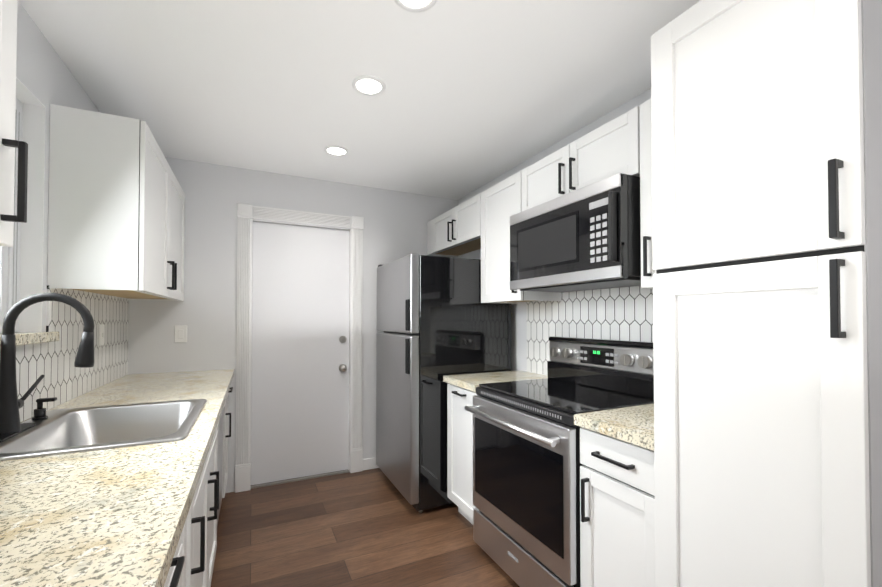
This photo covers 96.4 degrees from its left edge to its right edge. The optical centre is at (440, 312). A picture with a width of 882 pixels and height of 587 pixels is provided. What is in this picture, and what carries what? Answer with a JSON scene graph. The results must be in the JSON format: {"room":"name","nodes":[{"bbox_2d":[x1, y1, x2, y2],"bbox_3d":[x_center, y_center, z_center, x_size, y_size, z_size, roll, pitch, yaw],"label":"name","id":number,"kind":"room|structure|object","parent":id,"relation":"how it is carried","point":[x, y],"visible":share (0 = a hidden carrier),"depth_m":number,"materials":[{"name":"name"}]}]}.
{"room":"kitchen","nodes":[
{"label":"kitchen","id":0,"kind":"room"},
{"bbox_2d":[16,0,118,419],"bbox_3d":[-1.204,0.081,0.558,0.150,2.440,4.640,0,-1,-26],"label":"wall","id":1,"kind":"structure","parent":0,"point":[45,76],"depth_m":1.61,"materials":[{"name":"grey paint"}]},
{"bbox_2d":[0,0,27,246],"bbox_3d":[-0.745,-0.519,0.202,0.358,0.750,1.225,0,-1,-26],"label":"upper cabinet","id":2,"kind":"object","parent":1,"relation":"attached to","point":[9,143],"visible":1,"depth_m":0.78,"materials":[{"name":"white wood"}]},
{"bbox_2d":[0,77,44,332],"bbox_3d":[-1.479,-0.390,1.141,0.150,0.920,0.955,0,-1,-26],"label":"window","id":3,"kind":"structure","parent":1,"relation":"in","point":[31,248],"depth_m":1.58,"materials":[{"name":"white wood"}]},
{"bbox_2d":[0,331,58,347],"bbox_3d":[-1.409,0.090,1.139,0.109,0.040,1.065,0,-1,-26],"label":"window sill","id":4,"kind":"structure","parent":1,"relation":"attached to","point":[24,338],"depth_m":1.47,"materials":[{"name":"beige stone"}]},
{"bbox_2d":[0,285,128,421],"bbox_3d":[-1.184,0.120,0.700,0.008,0.534,4.400,0,-1,-26],"label":"tile backsplash","id":5,"kind":"structure","parent":1,"relation":"attached to","point":[64,379],"depth_m":1.83,"materials":[{"name":"white tile"}]},
{"bbox_2d":[99,324,103,345],"bbox_3d":[-1.887,0.123,2.196,0.012,0.117,0.075,0,-1,-26],"label":"outlet","id":6,"kind":"object","parent":5,"relation":"attached to","point":[101,334],"visible":0.98,"depth_m":2.19,"materials":[{"name":"white plastic"}]},
{"bbox_2d":[47,104,184,300],"bbox_3d":[-1.721,-0.477,2.241,0.358,0.770,1.167,0,-1,-26],"label":"upper cabinet","id":7,"kind":"object","parent":1,"relation":"attached to","point":[116,220],"visible":1,"depth_m":1.73,"materials":[{"name":"white wood"}]},
{"bbox_2d":[127,157,457,492],"bbox_3d":[-1.035,0.124,3.277,2.800,2.440,0.120,0,-1,-26],"label":"wall","id":8,"kind":"structure","parent":0,"point":[395,228],"depth_m":2.95,"materials":[{"name":"grey paint"}]},
{"bbox_2d":[174,325,186,341],"bbox_3d":[-1.855,0.151,2.810,0.076,0.120,0.008,0,-1,-26],"label":"rocker light switch","id":9,"kind":"object","parent":8,"relation":"attached to","point":[180,334],"visible":1,"depth_m":2.81,"materials":[{"name":"white plastic"}]},
{"bbox_2d":[235,203,363,492],"bbox_3d":[-1.124,0.261,3.206,0.963,2.163,0.166,0,-1,-26],"label":"door frame","id":10,"kind":"structure","parent":8,"relation":"attached to","point":[246,213],"depth_m":3.08,"materials":[{"name":"white wood"}]},
{"bbox_2d":[251,222,348,484],"bbox_3d":[-1.118,0.312,3.193,0.749,2.036,0.112,0,-1,-26],"label":"door","id":11,"kind":"structure","parent":8,"relation":"in","point":[300,363],"depth_m":3.19,"materials":[{"name":"white paint"}]},
{"bbox_2d":[363,457,378,469],"bbox_3d":[-0.252,1.301,3.559,0.924,0.095,0.013,0,-1,-26],"label":"baseboard","id":12,"kind":"structure","parent":8,"relation":"attached to","point":[369,463],"depth_m":3.38,"materials":[{"name":"white wood"}]},
{"bbox_2d":[18,0,699,199],"bbox_3d":[-0.007,-1.179,1.205,3.150,0.100,5.140,0,-1,-26],"label":"ceiling","id":13,"kind":"structure","parent":0,"point":[475,95],"depth_m":1.86,"materials":[{"name":"white paint"}]},
{"bbox_2d":[324,145,348,155],"bbox_3d":[-0.712,-1.101,2.685,0.164,0.008,0.164,0,-1,-26],"label":"recessed light","id":14,"kind":"object","parent":13,"relation":"in","point":[334,150],"visible":1,"depth_m":2.68,"materials":[{"name":"white plastic"}]},
{"bbox_2d":[352,75,385,95],"bbox_3d":[-0.354,-1.113,1.937,0.164,0.008,0.164,0,-1,-26],"label":"recessed light","id":15,"kind":"object","parent":13,"relation":"in","point":[368,85],"visible":1,"depth_m":1.93,"materials":[{"name":"white plastic"}]},
{"bbox_2d":[394,0,436,11],"bbox_3d":[-0.091,-1.122,1.386,0.164,0.008,0.164,0,-1,-26],"label":"recessed light","id":16,"kind":"object","parent":13,"relation":"in","point":[416,5],"visible":1,"depth_m":1.43,"materials":[{"name":"white plastic"}]},
{"bbox_2d":[211,468,519,586],"bbox_3d":[-0.007,1.361,1.166,3.150,0.100,5.140,0,-1,-26],"label":"floor","id":17,"kind":"structure","parent":0,"point":[370,528],"depth_m":2.30,"materials":[{"name":"wood"}]},
{"bbox_2d":[164,491,195,586],"bbox_3d":[-0.794,0.864,0.585,0.598,0.876,0.804,0,-1,-26],"label":"base cabinet","id":18,"kind":"object","parent":17,"relation":"on","point":[180,571],"depth_m":1.03,"materials":[{"name":"white wood"}]},
{"bbox_2d":[0,369,233,586],"bbox_3d":[-0.891,0.409,0.834,0.638,0.040,4.397,0,-1,-26],"label":"countertop","id":19,"kind":"structure","parent":18,"relation":"on","point":[114,517],"depth_m":0.82,"materials":[{"name":"stone"}]},
{"bbox_2d":[0,293,93,442],"bbox_3d":[-1.302,0.161,1.307,0.245,0.453,0.280,0,-1,-26],"label":"faucet","id":20,"kind":"object","parent":19,"relation":"on","point":[11,405],"visible":1,"depth_m":1.26,"materials":[{"name":"black metal"}]},
{"bbox_2d":[0,399,205,460],"bbox_3d":[-1.189,0.480,1.405,0.552,0.180,0.677,0,-1,-26],"label":"sink","id":21,"kind":"object","parent":19,"relation":"in","point":[65,431],"visible":0.48,"depth_m":1.59,"materials":[{"name":"metal"}]},
{"bbox_2d":[31,397,56,419],"bbox_3d":[-1.461,0.353,1.451,0.066,0.074,0.042,0,-1,-26],"label":"soap dispenser","id":22,"kind":"object","parent":21,"relation":"on","point":[40,412],"visible":1,"depth_m":1.44,"materials":[{"name":"black metal"}]},
{"bbox_2d":[192,467,203,586],"bbox_3d":[-0.985,0.871,0.983,0.598,0.876,0.328,0,-1,-26],"label":"base cabinet","id":23,"kind":"object","parent":17,"relation":"on","point":[192,563],"depth_m":1.32,"materials":[{"name":"white wood"}]},
{"bbox_2d":[200,387,231,522],"bbox_3d":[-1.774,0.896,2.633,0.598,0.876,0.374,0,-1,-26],"label":"base cabinet","id":24,"kind":"object","parent":17,"relation":"on","point":[211,473],"depth_m":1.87,"materials":[{"name":"white wood"}]},
{"bbox_2d":[217,403,224,525],"bbox_3d":[-1.558,0.893,2.194,0.592,0.868,0.592,0,-1,-26],"label":"dishwasher","id":25,"kind":"object","parent":17,"relation":"on","point":[220,434],"visible":0.06,"depth_m":2.40,"materials":[{"name":"white wood"}]},
{"bbox_2d":[376,253,511,512],"bbox_3d":[-0.011,0.473,3.087,0.812,1.734,0.796,0,-1,-26],"label":"refrigerator","id":26,"kind":"object","parent":17,"relation":"on","point":[437,320],"visible":0.85,"depth_m":2.69,"materials":[{"name":"silver"}]},
{"bbox_2d":[447,384,478,524],"bbox_3d":[0.382,0.895,2.552,0.633,0.875,0.404,0,-1,-26],"label":"base cabinet","id":27,"kind":"object","parent":17,"relation":"on","point":[459,456],"visible":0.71,"depth_m":2.47,"materials":[{"name":"white wood"}]},
{"bbox_2d":[443,370,547,391],"bbox_3d":[0.386,0.436,2.565,0.626,0.040,0.411,0,-1,-26],"label":"countertop","id":28,"kind":"structure","parent":27,"relation":"on","point":[471,382],"depth_m":2.53,"materials":[{"name":"stone"}]},
{"bbox_2d":[464,336,653,586],"bbox_3d":[0.592,0.733,2.005,0.692,1.182,0.760,0,-1,-26],"label":"range","id":29,"kind":"object","parent":17,"relation":"on","point":[527,464],"visible":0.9,"depth_m":1.86,"materials":[{"name":"silver metal"}]},
{"bbox_2d":[580,427,654,586],"bbox_3d":[0.876,0.879,1.520,0.633,0.875,0.348,0,-1,-26],"label":"base cabinet","id":30,"kind":"object","parent":17,"relation":"on","point":[617,512],"visible":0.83,"depth_m":1.41,"materials":[{"name":"white wood"}]},
{"bbox_2d":[574,403,653,450],"bbox_3d":[0.881,0.420,1.529,0.626,0.040,0.349,0,-1,-26],"label":"countertop","id":31,"kind":"structure","parent":30,"relation":"on","point":[633,425],"depth_m":1.45,"materials":[{"name":"stone"}]},
{"bbox_2d":[651,0,881,586],"bbox_3d":[1.036,0.215,1.147,0.675,2.190,0.474,0,-1,-26],"label":"pantry cabinet","id":32,"kind":"object","parent":17,"relation":"on","point":[767,212],"visible":1,"depth_m":0.96,"materials":[{"name":"white wood"}]},
{"bbox_2d":[458,88,650,374],"bbox_3d":[1.231,0.099,1.667,0.100,2.440,4.740,0,-1,-26],"label":"wall","id":33,"kind":"structure","parent":0,"point":[519,335],"depth_m":2.87,"materials":[{"name":"grey paint"}]},
{"bbox_2d":[427,193,480,256],"bbox_3d":[0.201,-0.694,3.287,0.348,0.305,0.945,0,-1,-26],"label":"upper cabinet","id":34,"kind":"object","parent":33,"relation":"attached to","point":[455,231],"visible":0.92,"depth_m":3.19,"materials":[{"name":"white wood"}]},
{"bbox_2d":[481,171,560,303],"bbox_3d":[0.507,-0.464,2.643,0.348,0.785,0.466,0,-1,-26],"label":"upper cabinet","id":35,"kind":"object","parent":33,"relation":"attached to","point":[501,202],"visible":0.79,"depth_m":2.59,"materials":[{"name":"white wood"}]},
{"bbox_2d":[521,106,639,210],"bbox_3d":[0.781,-0.723,2.073,0.348,0.285,0.798,0,-1,-26],"label":"upper cabinet","id":36,"kind":"object","parent":33,"relation":"attached to","point":[609,149],"visible":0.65,"depth_m":1.91,"materials":[{"name":"white wood"}]},
{"bbox_2d":[510,173,640,291],"bbox_3d":[0.739,-0.352,2.049,0.440,0.438,0.774,0,-1,-26],"label":"microwave","id":37,"kind":"object","parent":36,"relation":"attached to","point":[587,237],"visible":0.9,"depth_m":1.83,"materials":[{"name":"black plastic"}]},
{"bbox_2d":[527,286,652,374],"bbox_3d":[0.931,0.134,2.168,0.008,0.554,1.456,0,-1,-26],"label":"tile backsplash","id":38,"kind":"structure","parent":33,"relation":"attached to","point":[623,313],"depth_m":2.30,"materials":[{"name":"white tile"}]},
{"bbox_2d":[639,99,655,288],"bbox_3d":[1.018,-0.488,1.575,0.348,0.770,0.289,0,-1,-26],"label":"upper cabinet","id":39,"kind":"object","parent":33,"relation":"attached to","point":[647,270],"visible":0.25,"depth_m":1.61,"materials":[{"name":"white wood"}]}
]}

